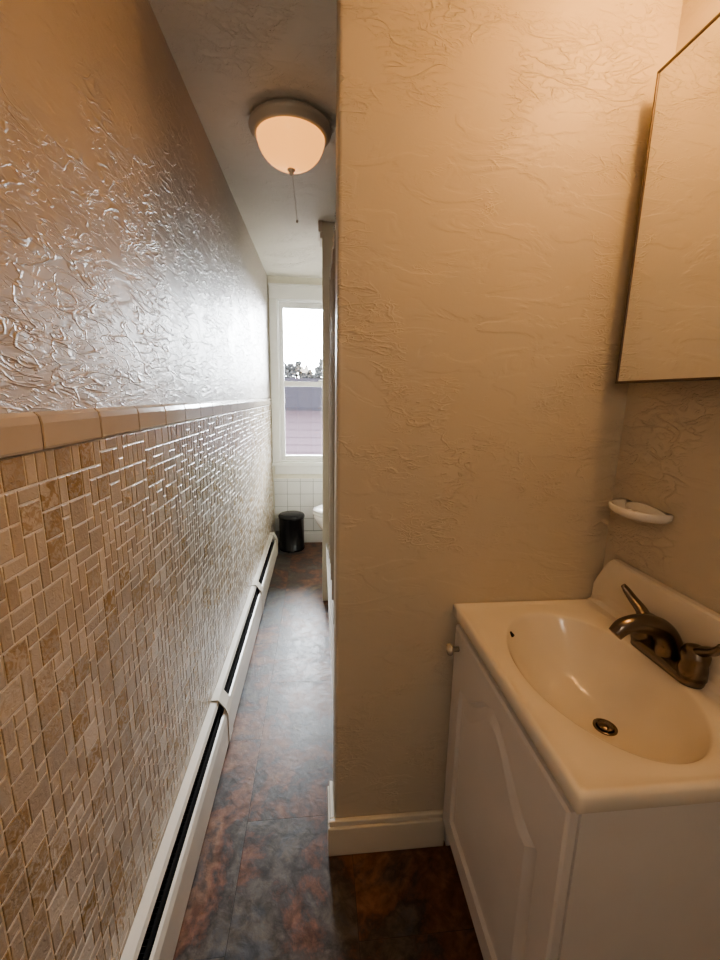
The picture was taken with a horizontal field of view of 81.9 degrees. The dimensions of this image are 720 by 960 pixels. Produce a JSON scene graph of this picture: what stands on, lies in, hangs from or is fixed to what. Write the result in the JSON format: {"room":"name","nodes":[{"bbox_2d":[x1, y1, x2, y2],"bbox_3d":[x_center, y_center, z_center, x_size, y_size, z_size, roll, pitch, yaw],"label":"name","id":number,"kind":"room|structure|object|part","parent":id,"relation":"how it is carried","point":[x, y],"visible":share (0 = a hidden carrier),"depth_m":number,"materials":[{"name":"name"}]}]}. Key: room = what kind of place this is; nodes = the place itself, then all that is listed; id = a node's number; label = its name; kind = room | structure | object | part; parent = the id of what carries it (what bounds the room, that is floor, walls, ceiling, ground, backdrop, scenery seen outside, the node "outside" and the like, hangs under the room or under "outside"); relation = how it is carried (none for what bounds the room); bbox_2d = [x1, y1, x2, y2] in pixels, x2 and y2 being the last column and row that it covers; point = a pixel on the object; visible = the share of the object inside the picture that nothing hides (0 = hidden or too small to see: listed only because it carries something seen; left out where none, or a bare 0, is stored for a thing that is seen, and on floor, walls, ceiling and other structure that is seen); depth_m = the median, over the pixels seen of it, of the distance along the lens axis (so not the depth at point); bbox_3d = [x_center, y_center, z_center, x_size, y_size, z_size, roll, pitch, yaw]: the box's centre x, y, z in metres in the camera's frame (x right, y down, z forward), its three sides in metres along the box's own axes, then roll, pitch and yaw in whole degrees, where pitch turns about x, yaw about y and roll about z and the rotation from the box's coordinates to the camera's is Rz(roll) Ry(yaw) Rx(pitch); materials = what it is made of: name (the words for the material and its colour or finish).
{"room":"bathroom","nodes":[
{"label":"bathroom","id":0,"kind":"room"},
{"bbox_2d":[0,0,269,438],"bbox_3d":[-0.558,-0.067,1.212,0.100,2.130,4.400,0,12,-6],"label":"wall","id":1,"kind":"structure","parent":0,"point":[132,272],"depth_m":0.78,"materials":[{"name":"paint"}]},
{"bbox_2d":[0,398,271,457],"bbox_3d":[-0.523,-0.242,1.421,0.012,0.052,3.930,0,12,-6],"label":"cap","id":2,"kind":"object","parent":1,"relation":"attached to","point":[20,432],"depth_m":0.68,"materials":[{"name":"beige tile"}]},
{"bbox_2d":[0,405,273,959],"bbox_3d":[-0.534,0.340,1.527,0.005,1.128,3.946,0,12,-6],"label":"mosaic tile","id":3,"kind":"structure","parent":1,"relation":"attached to","point":[129,562],"depth_m":0.75,"materials":[{"name":"beige tile"}]},
{"bbox_2d":[120,532,277,959],"bbox_3d":[-0.478,0.895,1.294,0.057,0.175,4.060,0,12,-6],"label":"baseboard heater","id":4,"kind":"object","parent":1,"relation":"attached to","point":[154,933],"visible":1,"depth_m":1.14,"materials":[{"name":"metal"}]},
{"bbox_3d":[-0.499,0.852,1.504,0.057,0.175,0.064,0,12,-6],"label":"splice plate","id":5,"kind":"part","parent":4,"relation":"part of","materials":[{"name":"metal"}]},
{"bbox_3d":[-0.587,0.671,2.386,0.057,0.175,0.064,0,12,-6],"label":"splice plate","id":6,"kind":"part","parent":4,"relation":"part of","materials":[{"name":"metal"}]},
{"bbox_3d":[-0.672,0.498,3.235,0.057,0.174,0.064,0,12,-6],"label":"splice plate","id":7,"kind":"part","parent":4,"relation":"part of","materials":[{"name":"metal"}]},
{"bbox_2d":[149,0,336,277],"bbox_3d":[0.063,-1.152,1.052,1.311,0.080,4.600,0,12,-6],"label":"ceiling","id":8,"kind":"structure","parent":0,"point":[231,57],"depth_m":1.22,"materials":[{"name":"paint"}]},
{"bbox_2d":[249,98,331,222],"bbox_3d":[-0.232,-1.034,1.406,0.272,0.299,0.272,0,12,-6],"label":"ceiling light","id":9,"kind":"object","parent":8,"relation":"attached to","point":[292,135],"depth_m":1.31,"materials":[{"name":"glass"}]},
{"bbox_2d":[267,276,321,533],"bbox_3d":[-0.175,-0.518,3.466,1.311,2.130,0.100,0,12,-6],"label":"wall","id":10,"kind":"structure","parent":0,"point":[270,279],"depth_m":3.21,"materials":[{"name":"paint"}]},
{"bbox_2d":[268,283,321,473],"bbox_3d":[-0.304,-0.772,3.337,0.820,1.475,0.065,0,12,-6],"label":"trim","id":11,"kind":"structure","parent":10,"relation":"attached to","point":[284,291],"depth_m":3.26,"materials":[{"name":"white wood"}]},
{"bbox_2d":[274,478,321,541],"bbox_3d":[-0.176,0.262,3.570,1.094,0.560,0.008,0,12,-6],"label":"tile","id":12,"kind":"structure","parent":10,"relation":"attached to","point":[302,495],"depth_m":3.51,"materials":[{"name":"white tile"}]},
{"bbox_2d":[277,299,321,461],"bbox_3d":[-0.319,-0.782,3.397,0.678,1.270,0.101,0,12,-6],"label":"window","id":13,"kind":"structure","parent":10,"relation":"in","point":[282,383],"depth_m":3.35,"materials":[{"name":"white paint"}]},
{"bbox_3d":[-0.317,-1.083,3.362,0.656,0.643,0.030,0,12,-6],"label":"sash","id":14,"kind":"part","parent":13,"relation":"part of","materials":[{"name":"clear glass"}]},
{"bbox_2d":[304,531,321,541],"bbox_3d":[-0.153,0.489,3.609,1.046,0.100,0.012,0,12,-6],"label":"baseboard","id":15,"kind":"structure","parent":10,"relation":"attached to","point":[309,536],"depth_m":3.58,"materials":[{"name":"white paint"}]},
{"bbox_2d":[173,542,483,959],"bbox_3d":[0.026,1.014,1.492,1.311,0.080,4.600,0,12,-6],"label":"floor","id":16,"kind":"structure","parent":0,"point":[266,885],"depth_m":1.14,"materials":[{"name":"tile"}]},
{"bbox_2d":[278,511,304,552],"bbox_3d":[-0.557,0.417,3.411,0.223,0.306,0.214,11,15,42],"label":"trash bin","id":17,"kind":"object","parent":16,"relation":"on","point":[291,523],"visible":1,"depth_m":3.34,"materials":[{"name":"black plastic"}]},
{"bbox_3d":[-0.559,0.283,3.387,0.214,0.033,0.214,0,12,-6],"label":"lid","id":18,"kind":"part","parent":17,"relation":"part of","materials":[{"name":"black plastic"}]},
{"bbox_2d":[313,505,321,528],"bbox_3d":[0.027,0.253,3.091,0.756,0.775,0.440,0,12,-6],"label":"toilet","id":19,"kind":"object","parent":16,"relation":"on","point":[317,511],"visible":0.09,"depth_m":3.00,"materials":[{"name":"ceramic"}]},
{"bbox_3d":[-0.106,0.225,3.071,0.486,0.046,0.374,0,12,-6],"label":"seat and lid","id":20,"kind":"part","parent":19,"relation":"part of","materials":[{"name":"white paint"}]},
{"bbox_3d":[-0.077,0.441,3.119,0.540,0.392,0.362,0,12,-6],"label":"bowl","id":21,"kind":"part","parent":19,"relation":"part of","materials":[{"name":"ceramic"}]},
{"bbox_2d":[326,543,333,712],"bbox_3d":[0.195,0.694,1.921,0.684,0.382,1.325,0,12,-6],"label":"bathtub","id":22,"kind":"object","parent":16,"relation":"on","point":[328,565],"visible":0.16,"depth_m":1.74,"materials":[{"name":"ceramic"}]},
{"bbox_2d":[443,559,719,959],"bbox_3d":[0.434,0.661,0.871,0.416,0.872,0.518,0,12,-6],"label":"bathroom vanity","id":23,"kind":"object","parent":16,"relation":"on","point":[581,809],"visible":0.96,"depth_m":0.71,"materials":[{"name":"wood"}]},
{"bbox_3d":[0.226,0.413,1.012,0.031,0.031,0.031,0,12,-6],"label":"door knob","id":24,"kind":"part","parent":23,"relation":"part of","materials":[{"name":"silver metal"}]},
{"bbox_3d":[0.265,0.701,0.863,0.016,0.596,0.480,0,12,-6],"label":"door panel","id":25,"kind":"part","parent":23,"relation":"part of","materials":[{"name":"paint"}]},
{"bbox_2d":[453,599,719,813],"bbox_3d":[0.452,0.426,0.825,0.388,0.136,0.518,0,12,-6],"label":"sink","id":26,"kind":"object","parent":23,"relation":"in","point":[583,721],"depth_m":0.78,"materials":[{"name":"ceramic"}]},
{"bbox_2d":[609,584,719,688],"bbox_3d":[0.591,0.306,0.811,0.170,0.113,0.176,10,14,37],"label":"bathroom faucet","id":27,"kind":"object","parent":23,"relation":"on","point":[650,634],"visible":1,"depth_m":0.79,"materials":[{"name":"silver metal"}]},
{"bbox_3d":[0.594,0.264,0.890,0.030,0.063,0.069,-2,12,-14],"label":"lever","id":28,"kind":"part","parent":27,"relation":"part of","materials":[{"name":"brown metal"}]},
{"bbox_3d":[0.557,0.306,0.808,0.153,0.096,0.048,0,12,-6],"label":"spout","id":29,"kind":"part","parent":27,"relation":"part of","materials":[{"name":"brown metal"}]},
{"bbox_3d":[0.605,0.352,0.822,0.047,0.018,0.158,0,12,-6],"label":"plate","id":30,"kind":"part","parent":27,"relation":"part of","materials":[{"name":"brown metal"}]},
{"bbox_3d":[0.610,0.298,0.724,0.030,0.063,0.069,2,11,3],"label":"lever","id":31,"kind":"part","parent":27,"relation":"part of","materials":[{"name":"brown metal"}]},
{"bbox_2d":[322,222,335,600],"bbox_3d":[0.132,-0.305,2.443,0.704,2.130,0.100,0,12,-6],"label":"wall","id":32,"kind":"structure","parent":0,"point":[327,227],"depth_m":2.31,"materials":[{"name":"beige paint"}]},
{"bbox_2d":[318,220,321,246],"bbox_3d":[-0.211,-1.305,2.204,0.020,0.083,0.140,0,12,-6],"label":"crown molding","id":33,"kind":"structure","parent":32,"relation":"attached to","point":[319,221],"depth_m":2.14,"materials":[{"name":"paint"}]},
{"bbox_2d":[328,212,335,623],"bbox_3d":[-0.096,-0.229,1.703,0.042,1.467,1.326,0,12,-6],"label":"shower curtain","id":34,"kind":"object","parent":32,"relation":"attached to","point":[332,275],"visible":0.32,"depth_m":1.82,"materials":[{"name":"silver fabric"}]},
{"bbox_2d":[333,0,682,834],"bbox_3d":[0.281,-0.018,1.042,0.686,2.130,0.115,0,12,-6],"label":"wall partition","id":35,"kind":"structure","parent":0,"point":[491,154],"depth_m":0.92,"materials":[{"name":"paint"}]},
{"bbox_2d":[327,781,444,855],"bbox_3d":[0.070,0.974,1.216,0.327,0.110,0.132,0,12,-6],"label":"baseboard","id":36,"kind":"structure","parent":35,"relation":"attached to","point":[420,829],"depth_m":1.15,"materials":[{"name":"paint"}]},
{"bbox_2d":[603,0,719,613],"bbox_3d":[0.647,-0.071,1.332,0.100,2.130,4.400,0,12,-6],"label":"wall","id":37,"kind":"structure","parent":0,"point":[669,456],"depth_m":0.85,"materials":[{"name":"paint"}]},
{"bbox_2d":[608,499,672,523],"bbox_3d":[0.604,0.072,0.921,0.068,0.036,0.143,0,12,-6],"label":"soap dish","id":38,"kind":"object","parent":37,"relation":"attached to","point":[637,511],"visible":1,"depth_m":0.90,"materials":[{"name":"ceramic"}]},
{"bbox_2d":[586,559,719,703],"bbox_3d":[0.626,0.297,0.817,0.042,0.130,0.512,0,12,-6],"label":"backsplash","id":39,"kind":"structure","parent":37,"relation":"attached to","point":[694,622],"depth_m":0.86,"materials":[{"name":"ceramic"}]},
{"bbox_2d":[615,12,719,383],"bbox_3d":[0.634,-0.454,0.613,0.066,0.594,0.533,0,12,-6],"label":"medicine cabinet","id":40,"kind":"object","parent":37,"relation":"attached to","point":[671,329],"visible":1,"depth_m":0.77,"materials":[{"name":"white mirror"}]},
{"label":"outside","id":41,"kind":"structure","parent":0,"visible":0},
{"bbox_3d":[-3.242,-2.228,32.553,80.000,0.200,55.000,0,12,-6],"label":"ground","id":42,"kind":"structure","parent":41,"visible":0},
{"bbox_2d":[284,361,291,377],"bbox_3d":[-4.054,-3.338,22.257,1.377,6.058,1.476,0,12,-6],"label":"tree","id":43,"kind":"object","parent":42,"relation":"on","point":[286,371],"visible":0.16,"depth_m":21.67,"materials":[{"name":"green plant"}]},
{"bbox_2d":[286,363,297,377],"bbox_3d":[-4.155,-4.056,25.554,1.447,6.150,1.286,6,13,23],"label":"tree","id":44,"kind":"object","parent":42,"relation":"on","point":[290,368],"visible":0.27,"depth_m":24.89,"materials":[{"name":"green plant"}]},
{"bbox_2d":[292,360,304,377],"bbox_3d":[-3.582,-3.832,24.389,1.506,6.193,1.616,3,12,12],"label":"tree","id":45,"kind":"object","parent":42,"relation":"on","point":[298,368],"visible":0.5,"depth_m":23.70,"materials":[{"name":"green plant"}]},
{"bbox_2d":[284,378,321,454],"bbox_3d":[-0.207,-0.538,12.177,14.600,4.700,6.800,0,12,-6],"label":"neighboring house","id":46,"kind":"structure","parent":42,"relation":"on","point":[303,405],"depth_m":8.90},
{"bbox_2d":[303,369,312,377],"bbox_3d":[-2.891,-3.510,24.066,1.603,5.715,1.449,7,13,26],"label":"tree","id":47,"kind":"object","parent":42,"relation":"on","point":[308,372],"visible":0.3,"depth_m":23.46,"materials":[{"name":"green plant"}]},
{"bbox_2d":[312,366,320,378],"bbox_3d":[-2.345,-3.490,23.613,1.521,5.873,1.494,-7,14,-34],"label":"tree","id":48,"kind":"object","parent":42,"relation":"on","point":[316,369],"visible":0.17,"depth_m":22.85,"materials":[{"name":"green plant"}]},
{"bbox_2d":[314,358,321,378],"bbox_3d":[-2.012,-3.242,21.741,1.650,6.144,1.459,-4,13,-25],"label":"tree","id":49,"kind":"object","parent":42,"relation":"on","point":[317,375],"visible":0.2,"depth_m":21.24,"materials":[{"name":"green plant"}]}
]}

